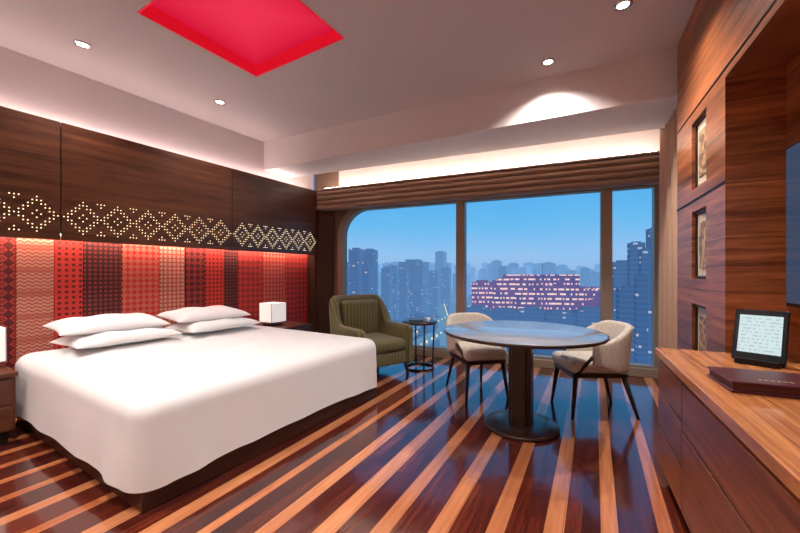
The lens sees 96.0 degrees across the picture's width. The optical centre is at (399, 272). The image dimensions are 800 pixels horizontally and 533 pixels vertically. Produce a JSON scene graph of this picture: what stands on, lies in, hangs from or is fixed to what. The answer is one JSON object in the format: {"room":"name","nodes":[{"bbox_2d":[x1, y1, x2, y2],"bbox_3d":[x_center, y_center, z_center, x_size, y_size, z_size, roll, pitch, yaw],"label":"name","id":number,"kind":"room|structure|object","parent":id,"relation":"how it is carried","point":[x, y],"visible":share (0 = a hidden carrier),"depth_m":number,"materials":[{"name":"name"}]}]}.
{"room":"hotel room","nodes":[
{"label":"hotel room","id":0,"kind":"room"},
{"bbox_2d":[0,46,312,189],"bbox_3d":[-3.297,-0.350,3.255,0.180,3.100,6.721,0,0,31],"label":"wall","id":1,"kind":"structure","parent":0,"point":[30,85],"depth_m":3.72,"materials":[{"name":"grey paint"}]},
{"bbox_2d":[0,106,316,369],"bbox_3d":[-3.140,-0.065,3.109,0.211,2.530,6.535,0,0,31],"label":"headboard","id":2,"kind":"object","parent":1,"relation":"attached to","point":[92,223],"visible":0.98,"depth_m":3.66,"materials":[{"name":"brown wood"}]},
{"bbox_2d":[308,211,332,333],"bbox_3d":[-1.306,0.100,5.922,0.400,2.200,0.168,0,0,31],"label":"column","id":3,"kind":"structure","parent":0,"point":[324,220],"depth_m":5.85,"materials":[{"name":"brown wood"}]},
{"bbox_2d":[0,355,690,532],"bbox_3d":[-0.427,1.260,2.035,6.350,0.120,7.828,0,0,31],"label":"floor","id":4,"kind":"structure","parent":0,"point":[413,456],"depth_m":2.13,"materials":[{"name":"brown wood"}]},
{"bbox_2d":[0,363,17,443],"bbox_3d":[-3.160,0.950,2.433,0.670,0.500,0.680,0,0,31],"label":"nightstand","id":5,"kind":"object","parent":4,"relation":"on","point":[8,375],"visible":1,"depth_m":2.52,"materials":[{"name":"brown wood"}]},
{"bbox_2d":[0,326,6,362],"bbox_3d":[-3.069,0.548,2.611,0.248,0.302,0.248,0,0,31],"label":"bedside lamp","id":6,"kind":"object","parent":5,"relation":"on","point":[3,330],"visible":1,"depth_m":2.64,"materials":[{"name":"white fabric"}]},
{"bbox_2d":[14,325,376,512],"bbox_3d":[-1.639,0.898,3.196,2.193,0.603,2.160,0,0,31],"label":"bed","id":7,"kind":"object","parent":4,"relation":"on","point":[152,421],"visible":0.89,"depth_m":2.30,"materials":[{"name":"white fabric"}]},
{"bbox_2d":[48,326,182,348],"bbox_3d":[-2.400,0.530,3.093,0.500,0.118,0.780,0,0,29],"label":"pillow","id":8,"kind":"object","parent":7,"relation":"on","point":[108,338],"visible":0.88,"depth_m":2.88,"materials":[{"name":"white fabric"}]},
{"bbox_2d":[43,313,169,335],"bbox_3d":[-2.506,0.426,3.111,0.479,0.129,0.760,0,0,34],"label":"pillow","id":9,"kind":"object","parent":8,"relation":"on","point":[73,326],"visible":0.98,"depth_m":2.94,"materials":[{"name":"white fabric"}]},
{"bbox_2d":[165,317,260,332],"bbox_3d":[-1.962,0.531,3.810,0.500,0.116,0.780,0,0,29],"label":"pillow","id":10,"kind":"object","parent":7,"relation":"on","point":[225,323],"visible":0.77,"depth_m":3.59,"materials":[{"name":"white fabric"}]},
{"bbox_2d":[155,305,250,322],"bbox_3d":[-2.068,0.426,3.828,0.479,0.130,0.760,0,0,34],"label":"pillow","id":11,"kind":"object","parent":10,"relation":"on","point":[188,314],"visible":0.98,"depth_m":3.66,"materials":[{"name":"white fabric"}]},
{"bbox_2d":[253,321,311,331],"bbox_3d":[-1.657,0.950,4.895,0.670,0.500,0.630,0,0,31],"label":"nightstand","id":12,"kind":"object","parent":4,"relation":"on","point":[300,326],"visible":0.16,"depth_m":4.89,"materials":[{"name":"brown wood"}]},
{"bbox_2d":[259,302,285,325],"bbox_3d":[-1.709,0.548,4.839,0.248,0.302,0.248,0,0,31],"label":"bedside lamp","id":13,"kind":"object","parent":12,"relation":"on","point":[271,313],"visible":1,"depth_m":4.76,"materials":[{"name":"white fabric"}]},
{"bbox_2d":[329,294,412,373],"bbox_3d":[-0.380,0.742,4.370,0.834,0.923,0.837,0,0,-37],"label":"armchair","id":14,"kind":"object","parent":4,"relation":"on","point":[367,316],"visible":0.69,"depth_m":4.37,"materials":[{"name":"green fabric"}]},
{"bbox_2d":[402,319,436,371],"bbox_3d":[0.251,0.903,4.557,0.444,0.594,0.444,0,0,31],"label":"side table","id":15,"kind":"object","parent":4,"relation":"on","point":[424,323],"visible":0.82,"depth_m":4.45,"materials":[{"name":"black metal"}]},
{"bbox_2d":[409,318,422,320],"bbox_3d":[0.206,0.595,4.560,0.180,0.022,0.120,0,0,3],"label":"book","id":16,"kind":"object","parent":15,"relation":"on","point":[410,319],"visible":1,"depth_m":4.52,"materials":[{"name":"paper"}]},
{"bbox_2d":[446,312,507,402],"bbox_3d":[0.759,0.817,3.658,0.573,0.774,0.573,0,0,-14],"label":"dining chair","id":17,"kind":"object","parent":4,"relation":"on","point":[468,353],"visible":0.62,"depth_m":3.46,"materials":[{"name":"fabric"}]},
{"bbox_2d":[444,320,608,442],"bbox_3d":[0.948,0.824,2.819,1.198,0.752,1.198,0,0,31],"label":"dining table","id":18,"kind":"object","parent":4,"relation":"on","point":[519,422],"visible":1,"depth_m":2.73,"materials":[{"name":"brown wood"}]},
{"bbox_2d":[550,320,639,419],"bbox_3d":[1.692,0.817,3.153,0.573,0.774,0.573,0,0,1],"label":"dining chair","id":19,"kind":"object","parent":4,"relation":"on","point":[611,359],"visible":0.75,"depth_m":2.95,"materials":[{"name":"fabric"}]},
{"bbox_2d":[655,347,799,532],"bbox_3d":[0.891,0.825,0.173,0.575,0.750,4.195,0,0,26],"label":"base cabinet","id":20,"kind":"object","parent":4,"relation":"on","point":[730,461],"visible":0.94,"depth_m":1.26,"materials":[{"name":"brown wood"}]},
{"bbox_2d":[707,366,799,398],"bbox_3d":[1.430,0.427,1.403,0.300,0.045,0.240,0,0,23],"label":"leather folder","id":21,"kind":"object","parent":20,"relation":"on","point":[745,381],"visible":1,"depth_m":1.36,"materials":[{"name":"brown leather"}]},
{"bbox_2d":[731,309,790,368],"bbox_3d":[1.784,0.318,1.785,0.152,0.262,0.196,0,0,-35],"label":"tablet","id":22,"kind":"object","parent":20,"relation":"on","point":[760,337],"visible":1,"depth_m":1.77,"materials":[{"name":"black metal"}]},
{"bbox_2d":[0,0,696,177],"bbox_3d":[-0.427,-1.850,2.035,6.350,0.700,7.828,0,0,31],"label":"ceiling","id":23,"kind":"structure","parent":0,"point":[406,80],"depth_m":3.30,"materials":[{"name":"paint"}]},
{"bbox_2d":[73,40,91,49],"bbox_3d":[-2.637,-1.895,2.992,0.120,0.006,0.120,0,0,31],"label":"recessed light","id":24,"kind":"object","parent":23,"relation":"in","point":[81,44],"visible":1,"depth_m":2.99,"materials":[{"name":"metal"}]},
{"bbox_2d":[214,99,225,104],"bbox_3d":[-2.000,-1.895,3.998,0.120,0.006,0.120,0,0,31],"label":"recessed light","id":25,"kind":"object","parent":23,"relation":"in","point":[217,101],"visible":1,"depth_m":4.00,"materials":[{"name":"metal"}]},
{"bbox_2d":[137,0,343,76],"bbox_3d":[-1.182,-1.968,2.766,1.100,0.145,1.010,0,0,31],"label":"ceiling panel","id":26,"kind":"object","parent":23,"relation":"attached to","point":[258,37],"visible":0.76,"depth_m":2.92,"materials":[{"name":"red paint"}]},
{"bbox_2d":[541,58,554,65],"bbox_3d":[1.333,-1.895,3.240,0.120,0.006,0.120,0,0,31],"label":"recessed light","id":27,"kind":"object","parent":23,"relation":"in","point":[547,62],"visible":1,"depth_m":3.24,"materials":[{"name":"metal"}]},
{"bbox_2d":[613,0,632,11],"bbox_3d":[1.580,-1.895,2.550,0.120,0.006,0.120,0,0,31],"label":"recessed light","id":28,"kind":"object","parent":23,"relation":"in","point":[622,5],"visible":1,"depth_m":2.55,"materials":[{"name":"metal"}]},
{"bbox_2d":[658,110,676,359],"bbox_3d":[2.607,-0.145,3.450,0.073,2.670,0.950,0,0,26],"label":"curtain","id":29,"kind":"object","parent":23,"relation":"hanging from","point":[667,301],"visible":0.52,"depth_m":3.47,"materials":[{"name":"beige fabric"}]},
{"bbox_2d":[314,128,663,295],"bbox_3d":[1.076,-0.265,5.063,5.450,2.930,0.140,0,0,24],"label":"wall","id":30,"kind":"structure","parent":0,"point":[648,140],"depth_m":4.93,"materials":[{"name":"white paint"}]},
{"bbox_2d":[338,184,658,378],"bbox_3d":[0.972,0.050,5.026,4.410,2.300,0.190,0,0,24],"label":"window","id":31,"kind":"structure","parent":30,"relation":"in","point":[543,361],"depth_m":4.47,"materials":[{"name":"brown metal"}]},
{"bbox_2d":[317,151,659,210],"bbox_3d":[0.823,-1.183,4.947,4.660,0.355,0.196,0,0,24],"label":"blind","id":32,"kind":"object","parent":31,"relation":"attached to","point":[643,168],"visible":0.97,"depth_m":4.66,"materials":[{"name":"brown wood"}]},
{"bbox_2d":[324,151,651,188],"bbox_3d":[0.831,-1.369,4.965,4.500,0.012,0.025,0,0,24],"label":"light strip","id":33,"kind":"object","parent":32,"relation":"attached to","point":[651,151],"visible":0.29,"depth_m":4.71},
{"bbox_2d":[677,0,799,362],"bbox_3d":[1.480,-0.350,0.807,0.420,3.100,7.450,0,0,26],"label":"wall","id":34,"kind":"structure","parent":0,"point":[752,110],"depth_m":2.02,"materials":[{"name":"brown wood"}]},
{"bbox_2d":[695,208,705,277],"bbox_3d":[2.098,-0.199,2.469,0.044,0.470,0.312,0,0,26],"label":"framed picture","id":35,"kind":"object","parent":34,"relation":"attached to","point":[700,217],"visible":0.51,"depth_m":2.52},
{"bbox_2d":[695,113,705,187],"bbox_3d":[2.098,-0.839,2.469,0.044,0.470,0.312,0,0,26],"label":"framed picture","id":36,"kind":"object","parent":34,"relation":"attached to","point":[700,127],"visible":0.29,"depth_m":2.52},
{"bbox_2d":[695,304,705,350],"bbox_3d":[2.098,0.461,2.469,0.044,0.470,0.312,0,0,26],"label":"framed picture","id":37,"kind":"object","parent":34,"relation":"attached to","point":[700,311],"visible":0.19,"depth_m":2.52},
{"bbox_2d":[677,0,775,210],"bbox_3d":[1.312,-0.840,0.948,0.006,0.648,4.558,0,0,26],"label":"trim","id":38,"kind":"structure","parent":34,"relation":"attached to","point":[773,2],"depth_m":2.08,"materials":[{"name":"brown wood"}]},
{"bbox_2d":[786,140,799,307],"bbox_3d":[1.721,-0.235,1.268,0.058,0.810,1.250,0,0,26],"label":"television","id":39,"kind":"object","parent":34,"relation":"attached to","point":[793,151],"visible":1,"depth_m":1.77,"materials":[{"name":"dark glass screen"},{"name":"black plastic"}]},
{"label":"outside","id":40,"kind":"structure","parent":0,"visible":0},
{"bbox_2d":[379,276,476,345],"bbox_3d":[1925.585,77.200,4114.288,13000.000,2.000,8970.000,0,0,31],"label":"ground","id":41,"kind":"structure","parent":40,"point":[453,300],"depth_m":929.98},
{"bbox_2d":[347,227,651,363],"bbox_3d":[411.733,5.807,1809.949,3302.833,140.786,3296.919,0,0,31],"label":"city skyline","id":42,"kind":"object","parent":41,"relation":"on","point":[548,292],"visible":0.37,"depth_m":392.44}
]}

